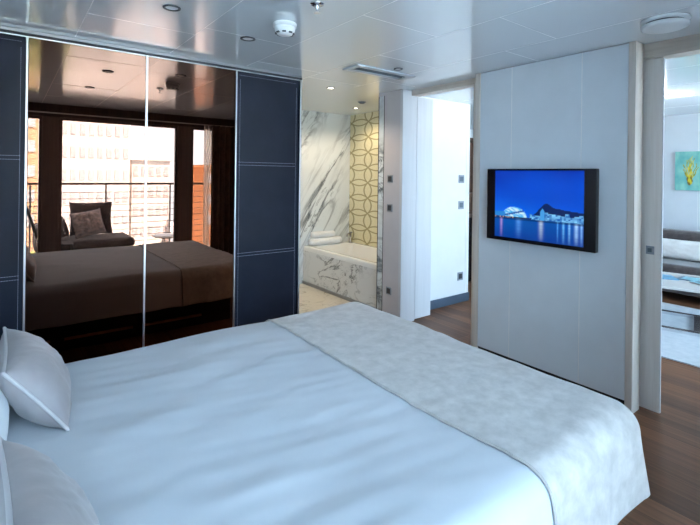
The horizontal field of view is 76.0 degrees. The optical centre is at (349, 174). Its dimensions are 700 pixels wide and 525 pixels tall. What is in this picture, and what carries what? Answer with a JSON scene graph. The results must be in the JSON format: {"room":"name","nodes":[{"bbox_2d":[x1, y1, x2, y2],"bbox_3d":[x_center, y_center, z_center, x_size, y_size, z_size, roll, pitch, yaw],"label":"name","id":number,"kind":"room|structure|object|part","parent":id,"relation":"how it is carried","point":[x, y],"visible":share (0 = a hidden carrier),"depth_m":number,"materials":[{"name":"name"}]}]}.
{"room":"bedroom","nodes":[
{"label":"bedroom","id":0,"kind":"room"},
{"bbox_2d":[299,110,349,283],"bbox_3d":[-0.718,0.283,5.671,1.950,2.216,0.100,1,0,-37],"label":"wall","id":1,"kind":"structure","parent":0,"point":[325,137],"depth_m":5.89,"materials":[{"name":"white stone"}]},
{"bbox_2d":[0,0,699,129],"bbox_3d":[0.960,-0.978,3.901,7.480,0.351,5.550,1,0,-37],"label":"ceiling","id":2,"kind":"structure","parent":0,"point":[437,42],"depth_m":2.58,"materials":[{"name":"metal"}]},
{"bbox_2d":[163,4,180,11],"bbox_3d":[-0.881,-0.825,2.213,0.084,0.006,0.084,1,0,-37],"label":"recessed light","id":3,"kind":"object","parent":2,"relation":"in","point":[169,7],"visible":1,"depth_m":2.21,"materials":[{"name":"grey plastic"}]},
{"bbox_3d":[-0.881,-0.826,2.213,0.058,0.002,0.058,1,0,-15],"label":"bulb","id":4,"kind":"part","parent":3,"relation":"part of","materials":[{"name":"white plastic"}]},
{"bbox_2d":[240,36,255,41],"bbox_3d":[-0.616,-0.821,2.704,0.090,0.006,0.090,1,0,-37],"label":"recessed light","id":5,"kind":"object","parent":2,"relation":"in","point":[244,38],"visible":1,"depth_m":2.70,"materials":[{"name":"grey plastic"}]},
{"bbox_2d":[273,20,296,36],"bbox_3d":[-0.353,-0.787,2.428,0.128,0.067,0.128,1,0,-37],"label":"smoke detector","id":6,"kind":"object","parent":2,"relation":"attached to","point":[284,28],"visible":1,"depth_m":2.39,"materials":[{"name":"white plastic"}]},
{"bbox_2d":[310,1,323,13],"bbox_3d":[-0.157,-0.796,2.137,0.068,0.045,0.068,1,0,-37],"label":"sprinkler","id":7,"kind":"object","parent":2,"relation":"attached to","point":[316,4],"visible":1,"depth_m":2.13,"materials":[{"name":"silver metal"}]},
{"bbox_2d":[343,64,414,79],"bbox_3d":[0.237,-0.808,3.546,0.595,0.010,0.190,1,0,-37],"label":"ceiling vent","id":8,"kind":"object","parent":2,"relation":"in","point":[358,68],"visible":1,"depth_m":3.52,"materials":[{"name":"white metal"}]},
{"bbox_3d":[0.230,-0.808,3.555,0.495,0.007,0.010,1,0,-37],"label":"blade","id":9,"kind":"part","parent":8,"relation":"part of","materials":[{"name":"silver metal"}]},
{"bbox_3d":[0.251,-0.807,3.528,0.495,0.007,0.010,1,0,-37],"label":"blade","id":10,"kind":"part","parent":8,"relation":"part of","materials":[{"name":"silver metal"}]},
{"bbox_2d":[640,12,690,33],"bbox_3d":[1.612,-0.770,2.293,0.216,0.050,0.216,1,0,-37],"label":"ceiling speaker","id":11,"kind":"object","parent":2,"relation":"attached to","point":[675,21],"visible":1,"depth_m":2.24,"materials":[{"name":"white plastic"}]},
{"bbox_2d":[349,111,378,246],"bbox_3d":[0.505,0.299,5.561,0.100,2.216,1.560,1,0,-37],"label":"wall","id":12,"kind":"structure","parent":0,"point":[363,192],"depth_m":5.90,"materials":[{"name":"yellow tile"}]},
{"bbox_2d":[421,96,469,300],"bbox_3d":[0.876,0.303,4.787,1.100,2.216,0.120,1,0,-37],"label":"wall","id":13,"kind":"structure","parent":0,"point":[449,137],"depth_m":4.86,"materials":[{"name":"white paint"}]},
{"bbox_2d":[430,292,468,309],"bbox_3d":[1.002,1.367,4.810,0.860,0.092,0.014,1,0,-37],"label":"baseboard","id":14,"kind":"structure","parent":13,"relation":"attached to","point":[462,297],"depth_m":4.86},
{"bbox_2d":[457,272,462,280],"bbox_3d":[1.227,1.126,4.980,0.090,0.090,0.010,1,0,-37],"label":"wall socket","id":15,"kind":"object","parent":13,"relation":"attached to","point":[459,274],"visible":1,"depth_m":4.97,"materials":[{"name":"grey plastic"}]},
{"bbox_2d":[458,201,463,208],"bbox_3d":[1.238,0.335,4.980,0.090,0.090,0.010,1,0,-37],"label":"light switch","id":16,"kind":"object","parent":13,"relation":"attached to","point":[460,203],"visible":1,"depth_m":4.97,"materials":[{"name":"grey plastic"}]},
{"bbox_2d":[459,175,463,182],"bbox_3d":[1.241,0.045,4.980,0.090,0.090,0.010,1,0,-37],"label":"light switch","id":17,"kind":"object","parent":13,"relation":"attached to","point":[461,177],"visible":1,"depth_m":4.97,"materials":[{"name":"grey plastic"}]},
{"bbox_2d":[465,104,467,292],"bbox_3d":[1.312,0.263,5.042,0.012,2.124,0.004,1,0,-37],"label":"trim","id":18,"kind":"structure","parent":13,"relation":"attached to","point":[467,104],"depth_m":5.04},
{"bbox_2d":[299,283,699,524],"bbox_3d":[0.928,1.466,3.901,7.480,0.132,5.550,1,0,-37],"label":"floor","id":19,"kind":"structure","parent":0,"point":[670,438],"depth_m":2.52,"materials":[{"name":"brown wood"}]},
{"bbox_2d":[0,26,301,363],"bbox_3d":[-1.563,0.273,3.206,2.446,2.214,0.616,1,0,-37],"label":"wardrobe","id":20,"kind":"object","parent":19,"relation":"on","point":[147,198],"visible":0.88,"depth_m":2.95,"materials":[{"name":"grey mirror"}]},
{"bbox_3d":[-2.123,0.262,2.416,0.584,2.121,0.030,1,0,-37],"label":"leather door","id":21,"kind":"part","parent":20,"relation":"part of","materials":[{"name":"blue leather"}]},
{"bbox_3d":[-2.108,-0.802,2.415,0.592,0.007,0.034,1,0,-37],"label":"head trim","id":22,"kind":"part","parent":20,"relation":"part of","materials":[{"name":"metal"}]},
{"bbox_3d":[-1.884,0.262,2.595,0.010,2.127,0.036,1,0,-37],"label":"edge trim","id":23,"kind":"part","parent":20,"relation":"part of","materials":[{"name":"metal"}]},
{"bbox_3d":[-1.628,0.268,2.795,0.636,2.121,0.030,1,0,-37],"label":"mirror door","id":24,"kind":"part","parent":20,"relation":"part of","materials":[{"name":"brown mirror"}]},
{"bbox_3d":[-1.613,-0.795,2.793,0.644,0.007,0.034,1,0,-37],"label":"head trim","id":25,"kind":"part","parent":20,"relation":"part of","materials":[{"name":"metal"}]},
{"bbox_3d":[-1.370,0.269,2.988,0.012,2.127,0.036,1,0,-37],"label":"edge trim","id":26,"kind":"part","parent":20,"relation":"part of","materials":[{"name":"metal"}]},
{"bbox_3d":[-1.381,-0.807,2.984,2.444,0.012,0.052,1,0,-37],"label":"rail","id":27,"kind":"part","parent":20,"relation":"part of","materials":[{"name":"silver metal"}]},
{"bbox_3d":[-1.124,0.275,3.180,0.618,2.121,0.030,1,0,-37],"label":"mirror door","id":28,"kind":"part","parent":20,"relation":"part of","materials":[{"name":"brown mirror"}]},
{"bbox_3d":[-1.109,-0.789,3.178,0.626,0.007,0.034,1,0,-37],"label":"head trim","id":29,"kind":"part","parent":20,"relation":"part of","materials":[{"name":"metal"}]},
{"bbox_3d":[-0.871,0.275,3.370,0.008,2.127,0.036,1,0,-37],"label":"edge trim","id":30,"kind":"part","parent":20,"relation":"part of","materials":[{"name":"metal"}]},
{"bbox_3d":[-0.655,0.281,3.538,0.532,2.121,0.030,1,0,-37],"label":"leather door","id":31,"kind":"part","parent":20,"relation":"part of","materials":[{"name":"blue leather"}]},
{"bbox_3d":[-0.630,-0.783,3.544,0.566,0.007,0.034,1,0,-37],"label":"head trim","id":32,"kind":"part","parent":20,"relation":"part of","materials":[{"name":"metal"}]},
{"bbox_3d":[-0.604,0.301,3.943,0.023,2.183,0.608,1,0,-37],"label":"panel","id":33,"kind":"part","parent":20,"relation":"part of","materials":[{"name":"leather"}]},
{"bbox_3d":[-0.426,0.281,3.709,0.012,2.127,0.036,1,0,-37],"label":"edge trim","id":34,"kind":"part","parent":20,"relation":"part of","materials":[{"name":"metal"}]},
{"bbox_2d":[302,241,376,308],"bbox_3d":[0.137,1.151,5.332,0.739,0.478,1.485,1,0,-37],"label":"bathtub","id":35,"kind":"object","parent":19,"relation":"on","point":[347,271],"visible":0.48,"depth_m":5.17,"materials":[{"name":"white stone"}]},
{"bbox_2d":[308,236,341,245],"bbox_3d":[-0.321,0.856,5.822,0.465,0.096,0.114,1,0,-37],"label":"rolled towel","id":36,"kind":"object","parent":35,"relation":"on","point":[335,239],"visible":1,"depth_m":5.77,"materials":[{"name":"white fabric"}]},
{"bbox_2d":[310,231,334,237],"bbox_3d":[-0.354,0.769,5.808,0.335,0.080,0.094,1,0,-37],"label":"rolled towel","id":37,"kind":"object","parent":36,"relation":"on","point":[318,234],"visible":1,"depth_m":5.77,"materials":[{"name":"white fabric"}]},
{"bbox_2d":[304,241,376,269],"bbox_3d":[0.143,1.112,5.335,0.727,0.400,1.485,1,0,-37],"label":"basin","id":38,"kind":"object","parent":35,"relation":"in","point":[343,255],"depth_m":5.49,"materials":[{"name":"white ceramic"}]},
{"bbox_2d":[346,232,352,242],"bbox_3d":[-0.005,0.837,5.970,0.060,0.145,0.163,1,0,14],"label":"mixer","id":39,"kind":"object","parent":35,"relation":"on","point":[349,233],"visible":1,"depth_m":6.01,"materials":[{"name":"grey metal"}]},
{"bbox_2d":[468,138,472,282],"bbox_3d":[1.644,0.471,6.061,0.880,1.900,0.370,1,0,-37],"label":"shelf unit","id":40,"kind":"object","parent":19,"relation":"on","point":[471,139],"visible":0.05,"depth_m":5.80,"materials":[{"name":"brown wood"}]},
{"bbox_3d":[1.744,0.963,5.921,0.820,0.820,0.018,1,0,-37],"label":"cupboard door","id":41,"kind":"part","parent":40,"relation":"part of","materials":[{"name":"black wood"}]},
{"bbox_3d":[1.538,0.470,6.200,0.820,1.900,0.020,1,0,-37],"label":"panel","id":42,"kind":"part","parent":40,"relation":"part of","materials":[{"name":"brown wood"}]},
{"bbox_2d":[661,302,699,367],"bbox_3d":[3.154,1.435,4.059,1.790,0.012,2.200,1,0,-37],"label":"rug","id":43,"kind":"object","parent":19,"relation":"on","point":[682,348],"visible":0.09,"depth_m":3.86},
{"bbox_2d":[662,272,699,336],"bbox_3d":[3.066,1.224,4.423,1.050,0.407,0.800,1,0,38],"label":"coffee table","id":44,"kind":"object","parent":43,"relation":"on","point":[681,285],"visible":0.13,"depth_m":4.16,"materials":[{"name":"silver metal"}]},
{"bbox_2d":[662,274,678,279],"bbox_3d":[3.086,1.016,4.487,0.294,0.008,0.222,1,0,18],"label":"magazine","id":45,"kind":"object","parent":44,"relation":"on","point":[669,277],"visible":0.36,"depth_m":4.42,"materials":[{"name":"paper"}]},
{"bbox_2d":[677,275,699,280],"bbox_3d":[3.374,1.020,4.352,0.225,0.008,0.297,1,0,-37],"label":"magazine","id":46,"kind":"object","parent":44,"relation":"on","point":[687,278],"visible":0.91,"depth_m":4.39,"materials":[{"name":"paper"}]},
{"bbox_2d":[681,276,699,280],"bbox_3d":[3.344,1.016,4.389,0.160,0.001,0.127,1,0,-37],"label":"picture","id":47,"kind":"object","parent":46,"relation":"on","point":[690,278],"depth_m":4.39},
{"bbox_2d":[662,228,699,296],"bbox_3d":[4.002,1.067,5.237,0.740,0.770,2.050,1,0,-37],"label":"sofa","id":48,"kind":"object","parent":19,"relation":"on","point":[671,265],"visible":0.05,"depth_m":5.17,"materials":[{"name":"grey fabric"}]},
{"bbox_2d":[662,257,699,275],"bbox_3d":[3.726,1.096,5.417,0.520,0.155,1.390,1,0,-37],"label":"seat cushion","id":49,"kind":"object","parent":48,"relation":"on","point":[671,265],"depth_m":5.09,"materials":[{"name":"grey fabric"}]},
{"bbox_2d":[663,238,699,261],"bbox_3d":[3.973,0.897,5.359,0.149,0.242,0.800,1,0,-37],"label":"cushion","id":50,"kind":"object","parent":48,"relation":"on","point":[672,248],"visible":0.73,"depth_m":5.32,"materials":[{"name":"beige fabric"}]},
{"bbox_3d":[4.210,0.932,5.395,0.220,0.495,2.050,1,0,-37],"label":"backrest","id":51,"kind":"part","parent":48,"relation":"part of","materials":[{"name":"grey fabric"}]},
{"bbox_3d":[-0.427,0.870,1.614,2.220,1.050,1.830,1,0,-37],"label":"bed","id":52,"kind":"object","parent":19,"relation":"on","visible":0},
{"bbox_2d":[7,321,554,524],"bbox_3d":[-0.278,1.013,1.726,2.236,0.359,1.820,1,0,-37],"label":"duvet","id":53,"kind":"object","parent":52,"relation":"on","point":[250,424],"visible":0.64,"depth_m":1.40,"materials":[{"name":"white fabric"}]},
{"bbox_2d":[0,390,8,440],"bbox_3d":[-1.262,0.655,1.408,0.308,0.358,0.740,1,0,-37],"label":"pillow","id":54,"kind":"object","parent":53,"relation":"on","point":[4,405],"visible":0.36,"depth_m":1.34,"materials":[{"name":"white fabric"}]},
{"bbox_2d":[0,327,70,430],"bbox_3d":[-1.138,0.717,1.611,0.223,0.245,0.505,1,0,-37],"label":"cushion","id":55,"kind":"object","parent":53,"relation":"on","point":[35,380],"visible":1,"depth_m":1.46,"materials":[{"name":"white fabric"}]},
{"bbox_2d":[0,436,98,524],"bbox_3d":[-0.621,0.720,0.924,0.192,0.294,0.520,1,0,-37],"label":"cushion","id":56,"kind":"object","parent":53,"relation":"on","point":[34,490],"visible":1,"depth_m":0.89,"materials":[{"name":"white fabric"}]},
{"bbox_2d":[265,302,649,524],"bbox_3d":[0.310,1.008,2.176,0.763,0.339,1.836,1,0,-37],"label":"throw","id":57,"kind":"object","parent":53,"relation":"on","point":[584,445],"visible":0.98,"depth_m":1.66,"materials":[{"name":"white fabric"}]},
{"bbox_2d":[382,43,628,403],"bbox_3d":[1.145,0.307,3.644,0.350,2.216,2.227,1,0,-37],"label":"wall","id":58,"kind":"structure","parent":0,"point":[559,313],"depth_m":3.04,"materials":[{"name":"white paint"}]},
{"bbox_2d":[376,96,384,310],"bbox_3d":[0.342,0.311,4.487,0.102,2.186,0.087,1,0,-37],"label":"trim","id":59,"kind":"structure","parent":58,"relation":"attached to","point":[382,98],"depth_m":4.46,"materials":[{"name":"white stone"}]},
{"bbox_2d":[386,286,390,294],"bbox_3d":[0.373,1.124,4.342,0.010,0.072,0.072,1,0,-37],"label":"wall socket","id":60,"kind":"object","parent":58,"relation":"attached to","point":[388,289],"visible":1,"depth_m":4.33,"materials":[{"name":"grey plastic"}]},
{"bbox_2d":[387,204,391,211],"bbox_3d":[0.384,0.320,4.342,0.010,0.072,0.072,1,0,-37],"label":"light switch","id":61,"kind":"object","parent":58,"relation":"attached to","point":[389,206],"visible":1,"depth_m":4.33,"materials":[{"name":"grey plastic"}]},
{"bbox_2d":[387,175,392,182],"bbox_3d":[0.388,0.039,4.342,0.010,0.072,0.072,1,0,-37],"label":"light switch","id":62,"kind":"object","parent":58,"relation":"attached to","point":[389,177],"visible":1,"depth_m":4.34,"materials":[{"name":"grey plastic"}]},
{"bbox_2d":[398,89,416,320],"bbox_3d":[0.550,0.299,4.283,0.189,2.216,0.035,1,0,-37],"label":"trim","id":63,"kind":"structure","parent":58,"relation":"attached to","point":[408,105],"depth_m":4.26,"materials":[{"name":"white paint"}]},
{"bbox_2d":[414,97,432,318],"bbox_3d":[0.718,0.321,4.424,0.221,2.156,0.035,1,0,-37],"label":"door","id":64,"kind":"structure","parent":58,"relation":"in","point":[424,105],"depth_m":4.41,"materials":[{"name":"white wood"}]},
{"bbox_2d":[412,78,474,96],"bbox_3d":[0.882,-0.780,3.990,0.110,0.050,0.818,1,0,-37],"label":"trim","id":65,"kind":"structure","parent":58,"relation":"attached to","point":[469,83],"depth_m":3.98,"materials":[{"name":"brown wood"}]},
{"bbox_2d":[471,84,474,344],"bbox_3d":[1.100,0.332,3.687,0.100,2.165,0.151,1,0,-37],"label":"trim","id":66,"kind":"structure","parent":58,"relation":"attached to","point":[474,84],"depth_m":3.71,"materials":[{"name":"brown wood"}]},
{"bbox_2d":[472,73,480,347],"bbox_3d":[1.042,0.306,3.578,0.114,2.216,0.048,1,0,-37],"label":"trim","id":67,"kind":"structure","parent":58,"relation":"attached to","point":[477,76],"depth_m":3.54,"materials":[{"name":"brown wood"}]},
{"bbox_3d":[1.107,0.274,3.422,0.020,2.144,0.272,1,0,-37],"label":"panel","id":68,"kind":"part","parent":58,"relation":"part of","materials":[{"name":"white paint"}]},
{"bbox_2d":[487,169,598,252],"bbox_3d":[1.303,0.220,3.096,0.066,0.523,0.791,1,0,-37],"label":"television","id":69,"kind":"object","parent":58,"relation":"attached to","point":[556,208],"visible":1,"depth_m":3.02,"materials":[{"name":"black metal"}]},
{"bbox_3d":[1.295,0.219,3.090,0.036,0.523,0.791,1,0,-37],"label":"casing","id":70,"kind":"part","parent":69,"relation":"part of","materials":[{"name":"black plastic"}]},
{"bbox_3d":[1.345,0.278,3.110,0.020,2.144,0.503,1,0,-37],"label":"panel","id":71,"kind":"part","parent":58,"relation":"part of","materials":[{"name":"white paint"}]},
{"bbox_3d":[1.583,0.281,2.799,0.020,2.144,0.272,1,0,-37],"label":"panel","id":72,"kind":"part","parent":58,"relation":"part of","materials":[{"name":"white paint"}]},
{"bbox_2d":[624,41,643,412],"bbox_3d":[1.713,0.314,2.699,0.114,2.216,0.040,1,0,-37],"label":"trim","id":73,"kind":"structure","parent":58,"relation":"attached to","point":[636,49],"depth_m":2.67,"materials":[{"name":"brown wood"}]},
{"bbox_2d":[639,58,664,412],"bbox_3d":[1.620,0.356,2.961,0.024,2.114,0.766,1,0,-37],"label":"door","id":74,"kind":"structure","parent":58,"relation":"in","point":[654,69],"depth_m":2.69,"materials":[{"name":"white wood"}]},
{"bbox_3d":[1.811,0.454,2.701,0.006,0.050,0.044,1,0,-37],"label":"latch plate","id":75,"kind":"part","parent":74,"relation":"part of","materials":[{"name":"silver metal"}]},
{"bbox_2d":[644,33,699,60],"bbox_3d":[2.096,-0.743,2.401,0.110,0.091,0.963,1,0,-37],"label":"trim","id":76,"kind":"structure","parent":58,"relation":"attached to","point":[689,45],"depth_m":2.60,"materials":[{"name":"brown wood"}]},
{"bbox_2d":[663,113,699,230],"bbox_3d":[3.934,0.343,6.060,0.103,2.216,5.150,1,0,-37],"label":"wall","id":77,"kind":"structure","parent":0,"point":[680,131],"depth_m":5.67,"materials":[{"name":"white paint"}]},
{"bbox_2d":[675,151,699,190],"bbox_3d":[4.225,-0.049,5.577,0.032,0.484,0.287,1,0,-37],"label":"painting","id":78,"kind":"object","parent":77,"relation":"attached to","point":[687,164],"visible":1,"depth_m":5.58,"materials":[{"name":"teal paper"}]}
]}

